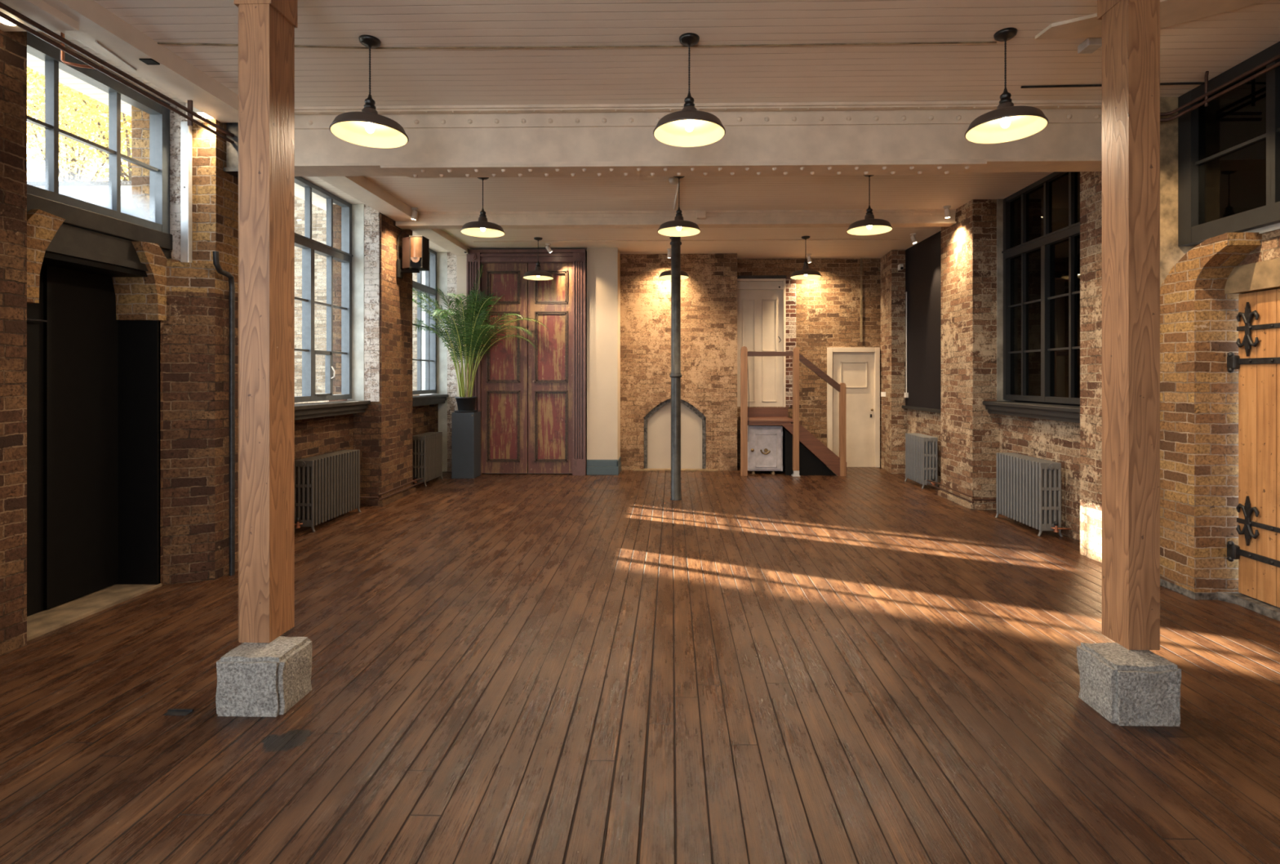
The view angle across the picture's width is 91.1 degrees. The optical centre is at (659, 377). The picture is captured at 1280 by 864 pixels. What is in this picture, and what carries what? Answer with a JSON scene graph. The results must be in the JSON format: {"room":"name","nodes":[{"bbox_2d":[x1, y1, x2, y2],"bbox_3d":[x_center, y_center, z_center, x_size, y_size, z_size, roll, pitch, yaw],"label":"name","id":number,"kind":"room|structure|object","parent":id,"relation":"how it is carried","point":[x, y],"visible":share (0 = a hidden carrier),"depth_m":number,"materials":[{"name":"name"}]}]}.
{"room":"empty event hall","nodes":[
{"label":"empty event hall","id":0,"kind":"room"},
{"bbox_2d":[0,29,456,655],"bbox_3d":[-3.777,-0.600,4.073,0.910,4.800,15.200,0,0,1],"label":"wall","id":1,"kind":"structure","parent":0,"point":[190,300],"depth_m":4.96,"materials":[{"name":"brick"}]},
{"bbox_2d":[26,250,161,640],"bbox_3d":[-4.016,0.395,4.268,0.365,2.430,1.140,0,0,1],"label":"door","id":2,"kind":"structure","parent":1,"relation":"in","point":[93,380],"depth_m":4.52,"materials":[{"name":"black paint"}]},
{"bbox_2d":[26,31,169,233],"bbox_3d":[-3.949,-1.643,4.275,0.100,1.046,1.397,0,0,1],"label":"window","id":3,"kind":"structure","parent":1,"relation":"in","point":[112,205],"depth_m":4.52,"materials":[{"name":"blue paint"}]},
{"bbox_2d":[26,192,172,271],"bbox_3d":[-3.949,-0.968,4.279,0.180,0.335,1.405,0,0,1],"label":"lintel","id":4,"kind":"object","parent":1,"relation":"attached to","point":[84,233],"visible":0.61,"depth_m":4.32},
{"bbox_2d":[180,120,191,262],"bbox_3d":[-3.743,-1.345,4.953,0.065,1.350,0.050,0,0,1],"label":"cable trunking","id":5,"kind":"object","parent":1,"relation":"attached to","point":[185,131],"visible":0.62,"depth_m":4.94,"materials":[{"name":"metal"}]},
{"bbox_2d":[294,176,370,419],"bbox_3d":[-3.801,-0.868,6.756,0.340,2.596,2.163,0,0,1],"label":"window","id":6,"kind":"structure","parent":1,"relation":"in","point":[309,246],"depth_m":7.30,"materials":[{"name":"blue paint"}]},
{"bbox_2d":[360,478,422,500],"bbox_3d":[-3.603,1.485,8.426,0.371,0.112,1.493,0,0,1],"label":"pipes","id":7,"kind":"object","parent":1,"relation":"attached to","point":[392,494],"visible":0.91,"depth_m":8.10,"materials":[{"name":"orange metal"}]},
{"bbox_2d":[396,231,429,278],"bbox_3d":[-3.279,-1.632,8.296,0.375,0.623,0.297,0,0,1],"label":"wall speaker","id":8,"kind":"object","parent":1,"relation":"attached to","point":[415,248],"visible":1,"depth_m":8.22,"materials":[{"name":"black paint"}]},
{"bbox_2d":[410,236,422,262],"bbox_3d":[-3.179,-1.660,8.161,0.146,0.330,0.030,0,0,1],"label":"grille","id":9,"kind":"object","parent":8,"relation":"attached to","point":[415,242],"depth_m":8.15,"materials":[{"name":"orange metal"}]},
{"bbox_2d":[412,248,448,406],"bbox_3d":[-3.759,-0.851,9.703,0.310,2.561,1.937,0,0,1],"label":"window","id":10,"kind":"structure","parent":1,"relation":"in","point":[430,360],"depth_m":10.38,"materials":[{"name":"blue paint"}]},
{"bbox_2d":[0,466,1279,863],"bbox_3d":[0.074,1.660,3.849,8.600,0.120,15.300,0,0,1],"label":"floor","id":11,"kind":"structure","parent":0,"point":[867,664],"depth_m":3.11,"materials":[{"name":"brown wood"}]},
{"bbox_2d":[163,708,193,715],"bbox_3d":[-2.295,1.595,2.988,0.120,0.014,0.038,0,0,1],"label":"socket","id":12,"kind":"object","parent":11,"relation":"on","point":[183,712],"visible":1,"depth_m":3.00,"materials":[{"name":"metal"}]},
{"bbox_2d":[212,251,235,575],"bbox_3d":[-3.469,0.307,4.992,0.043,2.585,0.238,0,0,-2],"label":"pipe","id":13,"kind":"object","parent":11,"relation":"on","point":[215,254],"visible":1,"depth_m":5.07,"materials":[{"name":"metal"}]},
{"bbox_2d":[215,635,312,716],"bbox_3d":[-1.946,1.463,3.098,0.330,0.274,0.291,0,0,1],"label":"plinth stone","id":14,"kind":"object","parent":11,"relation":"on","point":[253,679],"visible":0.96,"depth_m":2.97,"materials":[{"name":"stone"}]},
{"bbox_2d":[233,0,297,642],"bbox_3d":[-2.035,-0.421,3.245,0.190,3.497,0.220,0,0,1],"label":"timber post","id":15,"kind":"object","parent":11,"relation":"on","point":[266,28],"visible":1,"depth_m":3.14,"materials":[{"name":"brown wood"}]},
{"bbox_2d":[294,449,361,532],"bbox_3d":[-3.728,1.234,6.951,0.339,0.748,1.041,0,0,1],"label":"radiator","id":16,"kind":"object","parent":11,"relation":"on","point":[327,485],"visible":0.98,"depth_m":6.73,"materials":[{"name":"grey metal"}]},
{"bbox_2d":[412,431,442,486],"bbox_3d":[-3.570,1.233,9.544,0.335,0.750,0.750,0,0,5],"label":"radiator","id":17,"kind":"object","parent":11,"relation":"on","point":[427,447],"visible":0.93,"depth_m":9.29,"materials":[{"name":"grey metal"}]},
{"bbox_2d":[451,411,480,478],"bbox_3d":[-3.119,1.077,10.100,0.355,1.045,0.353,0,0,1],"label":"plant stand","id":18,"kind":"object","parent":11,"relation":"on","point":[465,426],"visible":0.9,"depth_m":9.93,"materials":[{"name":"blue paint"}]},
{"bbox_2d":[453,395,478,412],"bbox_3d":[-3.122,0.431,10.102,0.380,0.245,0.380,0,0,1],"label":"plant pot","id":19,"kind":"object","parent":18,"relation":"on","point":[464,404],"visible":0.98,"depth_m":9.98,"materials":[{"name":"black plastic"}]},
{"bbox_2d":[412,264,549,396],"bbox_3d":[-2.806,-0.724,9.517,2.033,2.212,1.528,0,0,1],"label":"areca palm","id":20,"kind":"object","parent":19,"relation":"in","point":[468,336],"visible":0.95,"depth_m":9.97,"materials":[{"name":"green plant"}]},
{"bbox_2d":[669,235,681,500],"bbox_3d":[0.208,-0.195,8.232,0.180,3.590,0.180,0,0,1],"label":"column","id":21,"kind":"structure","parent":11,"relation":"on","point":[675,375],"depth_m":8.18,"materials":[{"name":"grey metal"}]},
{"bbox_2d":[395,208,955,229],"bbox_3d":[0.158,-2.095,8.248,7.900,0.210,0.200,0,0,1],"label":"ceiling beam","id":22,"kind":"structure","parent":21,"relation":"on","point":[896,217],"depth_m":8.17,"materials":[{"name":"paint"}]},
{"bbox_2d":[696,210,706,218],"bbox_3d":[0.537,-2.105,8.126,0.120,0.090,0.070,0,0,1],"label":"junction box","id":23,"kind":"object","parent":22,"relation":"attached to","point":[700,214],"visible":1,"depth_m":8.09,"materials":[{"name":"paint"}]},
{"bbox_2d":[747,425,782,474],"bbox_3d":[1.746,1.199,10.604,0.576,0.801,0.629,0,0,1],"label":"safe","id":24,"kind":"object","parent":11,"relation":"on","point":[765,443],"visible":0.97,"depth_m":10.35,"materials":[{"name":"white metal"}]},
{"bbox_2d":[738,346,846,475],"bbox_3d":[2.186,0.550,10.695,1.718,2.122,1.090,0,0,1],"label":"stair","id":25,"kind":"structure","parent":11,"relation":"on","point":[803,454],"depth_m":10.20,"materials":[{"name":"brown wood"}]},
{"bbox_2d":[904,432,941,488],"bbox_3d":[3.913,1.233,9.330,0.335,0.750,0.750,0,0,-3],"label":"radiator","id":26,"kind":"object","parent":11,"relation":"on","point":[921,450],"visible":0.95,"depth_m":9.08,"materials":[{"name":"silver metal"}]},
{"bbox_2d":[995,452,1071,536],"bbox_3d":[3.956,1.233,6.718,0.335,0.750,0.928,0,0,-3],"label":"radiator","id":27,"kind":"object","parent":11,"relation":"on","point":[1028,488],"visible":1,"depth_m":6.50,"materials":[{"name":"silver metal"}]},
{"bbox_2d":[1097,0,1159,649],"bbox_3d":[2.363,-0.421,3.164,0.162,3.497,0.225,0,0,1],"label":"timber post","id":28,"kind":"object","parent":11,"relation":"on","point":[1131,28],"visible":1,"depth_m":3.06,"materials":[{"name":"brown wood"}]},
{"bbox_2d":[1078,643,1182,726],"bbox_3d":[2.250,1.463,3.019,0.326,0.274,0.290,0,0,1],"label":"plinth stone","id":29,"kind":"object","parent":11,"relation":"on","point":[1126,686],"visible":0.95,"depth_m":2.90,"materials":[{"name":"stone"}]},
{"bbox_2d":[26,0,1279,258],"bbox_3d":[0.075,-2.277,3.899,9.000,0.285,15.400,0,0,1],"label":"ceiling","id":30,"kind":"structure","parent":0,"point":[1216,43],"depth_m":4.37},
{"bbox_2d":[0,0,79,31],"bbox_3d":[-3.644,-2.090,2.948,0.560,0.180,1.355,0,0,1],"label":"box","id":31,"kind":"object","parent":30,"relation":"attached to","point":[42,13],"visible":0.62,"depth_m":3.49,"materials":[{"name":"beige paint"}]},
{"bbox_2d":[0,16,15,26],"bbox_3d":[-3.653,-1.994,3.511,0.080,0.012,0.080,0,0,1],"label":"wall light","id":32,"kind":"object","parent":31,"relation":"attached to","point":[3,20],"visible":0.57,"depth_m":3.51,"materials":[{"name":"beige"}]},
{"bbox_2d":[60,31,103,68],"bbox_3d":[-3.547,-2.034,3.854,0.024,0.272,0.196,0,0,42],"label":"pipe","id":33,"kind":"object","parent":30,"relation":"hanging from","point":[62,53],"visible":0.68,"depth_m":3.80,"materials":[{"name":"orange metal"}]},
{"bbox_2d":[0,1,234,137],"bbox_3d":[-3.476,-1.965,3.877,0.030,0.050,2.420,0,0,1],"label":"copper pipe","id":34,"kind":"object","parent":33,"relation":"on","point":[2,6],"visible":1,"depth_m":3.92,"materials":[{"name":"brown metal"}]},
{"bbox_2d":[0,11,234,143],"bbox_3d":[-3.475,-1.915,3.917,0.026,0.056,2.500,0,0,1],"label":"copper pipe","id":35,"kind":"object","parent":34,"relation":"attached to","point":[2,15],"visible":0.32,"depth_m":3.92,"materials":[{"name":"brown metal"}]},
{"bbox_2d":[42,0,238,122],"bbox_3d":[-3.461,-2.108,0.752,0.290,0.143,8.570,0,0,1],"label":"boxed beam","id":36,"kind":"structure","parent":30,"relation":"attached to","point":[100,30],"depth_m":4.06,"materials":[{"name":"beige paint"}]},
{"bbox_2d":[187,99,192,126],"bbox_3d":[-3.472,-2.015,4.635,0.030,0.310,0.015,0,0,1],"label":"bracket","id":37,"kind":"object","parent":30,"relation":"hanging from","point":[189,101],"visible":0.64,"depth_m":4.63,"materials":[{"name":"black metal"}]},
{"bbox_2d":[186,102,213,122],"bbox_3d":[-3.611,-2.095,4.923,0.210,0.150,0.105,0,0,1],"label":"wall light","id":38,"kind":"object","parent":30,"relation":"attached to","point":[194,109],"visible":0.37,"depth_m":4.91,"materials":[{"name":"white metal"}]},
{"bbox_2d":[317,176,417,221],"bbox_3d":[-3.346,-2.114,6.750,0.290,0.132,2.930,0,0,1],"label":"boxed beam","id":39,"kind":"structure","parent":30,"relation":"attached to","point":[360,188],"depth_m":7.16,"materials":[{"name":"beige paint"}]},
{"bbox_2d":[328,34,408,147],"bbox_3d":[-1.866,-1.865,4.035,0.464,0.613,0.464,0,0,1],"label":"pendant lamp","id":40,"kind":"object","parent":30,"relation":"hanging from","point":[366,127],"visible":1,"depth_m":4.05,"materials":[{"name":"brown metal"}]},
{"bbox_2d":[410,207,417,219],"bbox_3d":[-3.148,-2.096,8.042,0.087,0.148,0.083,0,0,1],"label":"spotlight","id":41,"kind":"object","parent":30,"relation":"attached to","point":[414,215],"visible":1,"depth_m":8.02,"materials":[{"name":"white metal"}]},
{"bbox_2d":[410,229,471,254],"bbox_3d":[-3.294,-2.114,9.450,0.290,0.132,2.070,0,0,1],"label":"boxed beam","id":42,"kind":"structure","parent":30,"relation":"attached to","point":[438,237],"depth_m":9.43,"materials":[{"name":"beige paint"}]},
{"bbox_2d":[460,177,505,237],"bbox_3d":[-1.906,-1.865,6.751,0.464,0.613,0.464,0,0,1],"label":"pendant lamp","id":43,"kind":"object","parent":30,"relation":"hanging from","point":[482,228],"visible":0.96,"depth_m":6.74,"materials":[{"name":"brown metal"}]},
{"bbox_2d":[522,236,553,279],"bbox_3d":[-1.863,-1.829,9.598,0.464,0.613,0.464,0,0,1],"label":"pendant lamp","id":44,"kind":"object","parent":30,"relation":"hanging from","point":[536,274],"visible":1,"depth_m":9.56,"materials":[{"name":"brown metal"}]},
{"bbox_2d":[545,243,551,253],"bbox_3d":[-1.773,-2.063,10.021,0.109,0.144,0.084,0,0,-22],"label":"spotlight","id":45,"kind":"object","parent":30,"relation":"attached to","point":[548,249],"visible":1,"depth_m":10.00,"materials":[{"name":"white metal"}]},
{"bbox_2d":[157,41,996,48],"bbox_3d":[-0.541,-2.164,4.086,5.424,0.013,0.072,0,0,0],"label":"conduit","id":46,"kind":"object","parent":30,"relation":"attached to","point":[937,42],"visible":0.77,"depth_m":4.09,"materials":[{"name":"metal"}]},
{"bbox_2d":[223,99,1102,177],"bbox_3d":[0.243,-1.928,5.091,7.510,0.544,0.260,0,0,1],"label":"ceiling beam","id":47,"kind":"structure","parent":30,"relation":"attached to","point":[868,137],"depth_m":5.05,"materials":[{"name":"paint"}]},
{"bbox_2d":[666,248,671,257],"bbox_3d":[0.158,-2.061,10.426,0.084,0.148,0.096,0,0,1],"label":"spotlight","id":48,"kind":"object","parent":30,"relation":"attached to","point":[668,250],"visible":0.93,"depth_m":10.40,"materials":[{"name":"white metal"}]},
{"bbox_2d":[668,177,678,184],"bbox_3d":[0.155,-2.145,6.858,0.120,0.050,0.120,0,0,1],"label":"smoke detector","id":49,"kind":"object","parent":30,"relation":"attached to","point":[673,180],"visible":0.91,"depth_m":6.82,"materials":[{"name":"white plastic"}]},
{"bbox_2d":[658,236,688,279],"bbox_3d":[0.212,-1.829,9.554,0.464,0.613,0.464,0,0,1],"label":"pendant lamp","id":50,"kind":"object","parent":30,"relation":"hanging from","point":[666,274],"visible":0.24,"depth_m":9.48,"materials":[{"name":"brown metal"}]},
{"bbox_2d":[673,181,680,209],"bbox_3d":[0.198,-2.150,7.448,0.028,0.024,1.101,0,0,-2],"label":"conduit","id":51,"kind":"object","parent":30,"relation":"attached to","point":[677,192],"visible":0.88,"depth_m":7.44,"materials":[{"name":"white metal"}]},
{"bbox_2d":[657,176,700,236],"bbox_3d":[0.204,-1.865,6.708,0.464,0.613,0.464,0,0,1],"label":"pendant lamp","id":52,"kind":"object","parent":30,"relation":"hanging from","point":[678,227],"visible":0.96,"depth_m":6.70,"materials":[{"name":"brown metal"}]},
{"bbox_2d":[473,239,899,241],"bbox_3d":[0.387,-2.126,9.729,6.600,0.012,0.014,0,0,1],"label":"conduit","id":53,"kind":"object","parent":30,"relation":"attached to","point":[753,239],"visible":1,"depth_m":9.72,"materials":[{"name":"metal"}]},
{"bbox_2d":[653,32,725,146],"bbox_3d":[0.188,-1.865,4.013,0.464,0.613,0.464,0,0,1],"label":"pendant lamp","id":54,"kind":"object","parent":30,"relation":"hanging from","point":[689,126],"visible":1,"depth_m":4.06,"materials":[{"name":"brown metal"}]},
{"bbox_2d":[790,235,821,279],"bbox_3d":[2.211,-1.829,9.511,0.464,0.613,0.464,0,0,1],"label":"pendant lamp","id":55,"kind":"object","parent":30,"relation":"hanging from","point":[804,273],"visible":1,"depth_m":9.47,"materials":[{"name":"brown metal"}]},
{"bbox_2d":[806,253,811,262],"bbox_3d":[2.580,-2.061,10.859,0.088,0.148,0.095,0,0,1],"label":"spotlight","id":56,"kind":"object","parent":30,"relation":"attached to","point":[809,260],"visible":0.99,"depth_m":10.84,"materials":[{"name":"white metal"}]},
{"bbox_2d":[846,174,893,235],"bbox_3d":[2.220,-1.865,6.646,0.464,0.613,0.464,0,0,1],"label":"pendant lamp","id":57,"kind":"object","parent":30,"relation":"hanging from","point":[870,225],"visible":0.96,"depth_m":6.64,"materials":[{"name":"brown metal"}]},
{"bbox_2d":[910,232,916,243],"bbox_3d":[3.762,-2.061,9.309,0.090,0.148,0.083,0,0,1],"label":"spotlight","id":58,"kind":"object","parent":30,"relation":"attached to","point":[913,237],"visible":1,"depth_m":9.28,"materials":[{"name":"white metal"}]},
{"bbox_2d":[943,205,951,217],"bbox_3d":[3.641,-2.097,7.952,0.084,0.146,0.083,0,0,1],"label":"spotlight","id":59,"kind":"object","parent":30,"relation":"attached to","point":[947,212],"visible":1,"depth_m":7.93,"materials":[{"name":"white metal"}]},
{"bbox_2d":[964,26,1048,143],"bbox_3d":[2.177,-1.865,3.953,0.464,0.613,0.464,0,0,1],"label":"pendant lamp","id":60,"kind":"object","parent":30,"relation":"hanging from","point":[1007,122],"visible":1,"depth_m":3.96,"materials":[{"name":"brown metal"}]},
{"bbox_2d":[1077,37,1102,53],"bbox_3d":[2.780,-2.146,4.053,0.095,0.051,0.110,0,0,1],"label":"ceiling fixture","id":61,"kind":"object","parent":30,"relation":"attached to","point":[1090,45],"visible":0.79,"depth_m":4.02,"materials":[{"name":"metal"}]},
{"bbox_2d":[1021,81,1204,88],"bbox_3d":[3.365,-2.162,4.636,1.351,0.014,0.016,0,0,3],"label":"conduit","id":62,"kind":"object","parent":30,"relation":"attached to","point":[1193,82],"visible":0.56,"depth_m":4.64,"materials":[{"name":"metal"}]},
{"bbox_2d":[1204,71,1208,106],"bbox_3d":[3.877,-2.049,4.448,0.020,0.239,0.051,0,0,35],"label":"bracket","id":63,"kind":"object","parent":30,"relation":"hanging from","point":[1206,73],"visible":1,"depth_m":4.45,"materials":[{"name":"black metal"}]},
{"bbox_2d":[456,247,880,473],"bbox_3d":[0.137,-0.318,11.049,8.950,3.835,1.500,0,0,1],"label":"wall","id":64,"kind":"structure","parent":0,"point":[628,305],"depth_m":10.82,"materials":[{"name":"brick"}]},
{"bbox_2d":[466,248,586,475],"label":"door","id":65,"kind":"structure","parent":64,"relation":"in","point":[531,402],"depth_m":10.36,"materials":[{"name":"brown wood"}]},
{"bbox_2d":[586,457,621,475],"bbox_3d":[-0.936,1.475,10.601,0.524,0.250,0.638,0,0,1],"label":"baseboard","id":66,"kind":"structure","parent":64,"relation":"attached to","point":[594,467],"depth_m":10.30,"materials":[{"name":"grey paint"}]},
{"bbox_2d":[633,391,717,471],"bbox_3d":[0.273,0.922,10.892,1.440,1.357,0.310,0,0,1],"label":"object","id":67,"kind":"structure","parent":64,"relation":"in","point":[654,417],"depth_m":10.96,"materials":[{"name":"paint"}]},
{"bbox_2d":[737,278,786,407],"bbox_3d":[1.770,-0.621,11.275,0.960,2.299,0.187,0,0,1],"label":"door","id":68,"kind":"structure","parent":64,"relation":"in","point":[761,302],"depth_m":11.29,"materials":[{"name":"beige paint"}]},
{"bbox_2d":[826,346,879,466],"bbox_3d":[3.454,0.530,11.234,0.923,2.139,0.163,0,0,1],"label":"door","id":69,"kind":"structure","parent":64,"relation":"in","point":[858,367],"depth_m":11.23,"materials":[{"name":"beige paint"}]},
{"bbox_2d":[880,97,1279,599],"bbox_3d":[4.076,-0.285,3.797,0.755,3.770,14.950,0,0,1],"label":"wall","id":70,"kind":"structure","parent":0,"point":[1201,285],"depth_m":5.46,"materials":[{"name":"brick"}]},
{"bbox_2d":[880,391,885,396],"bbox_3d":[3.884,0.290,10.897,0.015,0.080,0.105,0,0,-29],"label":"light switch","id":71,"kind":"object","parent":70,"relation":"attached to","point":[882,393],"visible":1,"depth_m":10.89,"materials":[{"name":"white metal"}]},
{"bbox_2d":[897,263,903,270],"bbox_3d":[4.001,-1.833,10.422,0.060,0.093,0.126,0,0,1],"label":"security camera","id":72,"kind":"object","parent":70,"relation":"attached to","point":[900,266],"visible":1,"depth_m":10.38,"materials":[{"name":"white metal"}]},
{"bbox_2d":[902,230,941,413],"bbox_3d":[4.068,-0.811,9.484,0.090,2.642,2.020,0,0,1],"label":"window","id":73,"kind":"structure","parent":70,"relation":"in","point":[923,259],"depth_m":9.72,"materials":[{"name":"grey paint"}]},
{"bbox_2d":[926,479,995,502],"bbox_3d":[3.937,1.485,8.281,0.346,0.112,1.493,0,0,1],"label":"pipes","id":74,"kind":"object","parent":70,"relation":"attached to","point":[944,486],"visible":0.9,"depth_m":7.95,"materials":[{"name":"orange metal"}]},
{"bbox_2d":[982,171,1079,422],"bbox_3d":[4.122,-0.868,6.571,0.430,2.596,2.197,0,0,1],"label":"window","id":75,"kind":"structure","parent":70,"relation":"in","point":[1041,251],"depth_m":6.77,"materials":[{"name":"grey paint"}]},
{"bbox_2d":[1160,61,1279,121],"bbox_3d":[3.703,-1.965,3.666,0.363,0.026,2.273,0,0,1],"label":"copper pipe","id":76,"kind":"object","parent":70,"relation":"attached to","point":[1277,64],"visible":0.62,"depth_m":4.31,"materials":[{"name":"brown metal"}]},
{"bbox_2d":[1160,53,1279,115],"bbox_3d":[3.703,-2.010,3.666,0.363,0.026,2.273,0,0,1],"label":"copper pipe","id":77,"kind":"object","parent":70,"relation":"attached to","point":[1277,57],"visible":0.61,"depth_m":4.31,"materials":[{"name":"brown metal"}]},
{"bbox_2d":[1177,40,1279,245],"bbox_3d":[4.080,-1.565,3.883,0.190,1.201,2.022,0,0,1],"label":"window","id":78,"kind":"structure","parent":70,"relation":"in","point":[1228,148],"depth_m":4.44,"materials":[{"name":"grey paint"}]},
{"bbox_2d":[1216,288,1279,621],"bbox_3d":[4.125,0.510,3.852,0.300,2.220,1.460,0,0,1],"label":"door","id":79,"kind":"structure","parent":70,"relation":"in","point":[1257,362],"depth_m":4.33,"materials":[{"name":"brown wood"}]},
{"label":"outside","id":80,"kind":"structure","parent":0,"visible":0},
{"bbox_3d":[-32.081,2.350,15.619,55.250,0.300,90.000,0,0,1],"label":"ground","id":81,"kind":"structure","parent":80,"visible":0},
{"bbox_2d":[26,180,131,203],"bbox_3d":[-15.018,-1.600,17.442,6.300,7.600,0.440,0,0,1],"label":"wall","id":82,"kind":"structure","parent":81,"relation":"on","point":[94,190],"depth_m":17.30,"materials":[{"name":"paint"}]},
{"bbox_2d":[26,66,131,181],"bbox_3d":[-22.635,-7.505,28.142,15.419,19.415,15.084,0,0,40],"label":"tree","id":83,"kind":"object","parent":81,"relation":"on","point":[126,130],"visible":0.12,"depth_m":25.38,"materials":[{"name":"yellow plant"}]},
{"bbox_2d":[294,195,418,404],"bbox_3d":[-7.884,-2.350,13.954,6.700,9.100,0.800,0,0,1],"label":"brick wall","id":84,"kind":"structure","parent":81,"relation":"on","point":[318,215],"depth_m":13.54,"materials":[{"name":"beige brick"}]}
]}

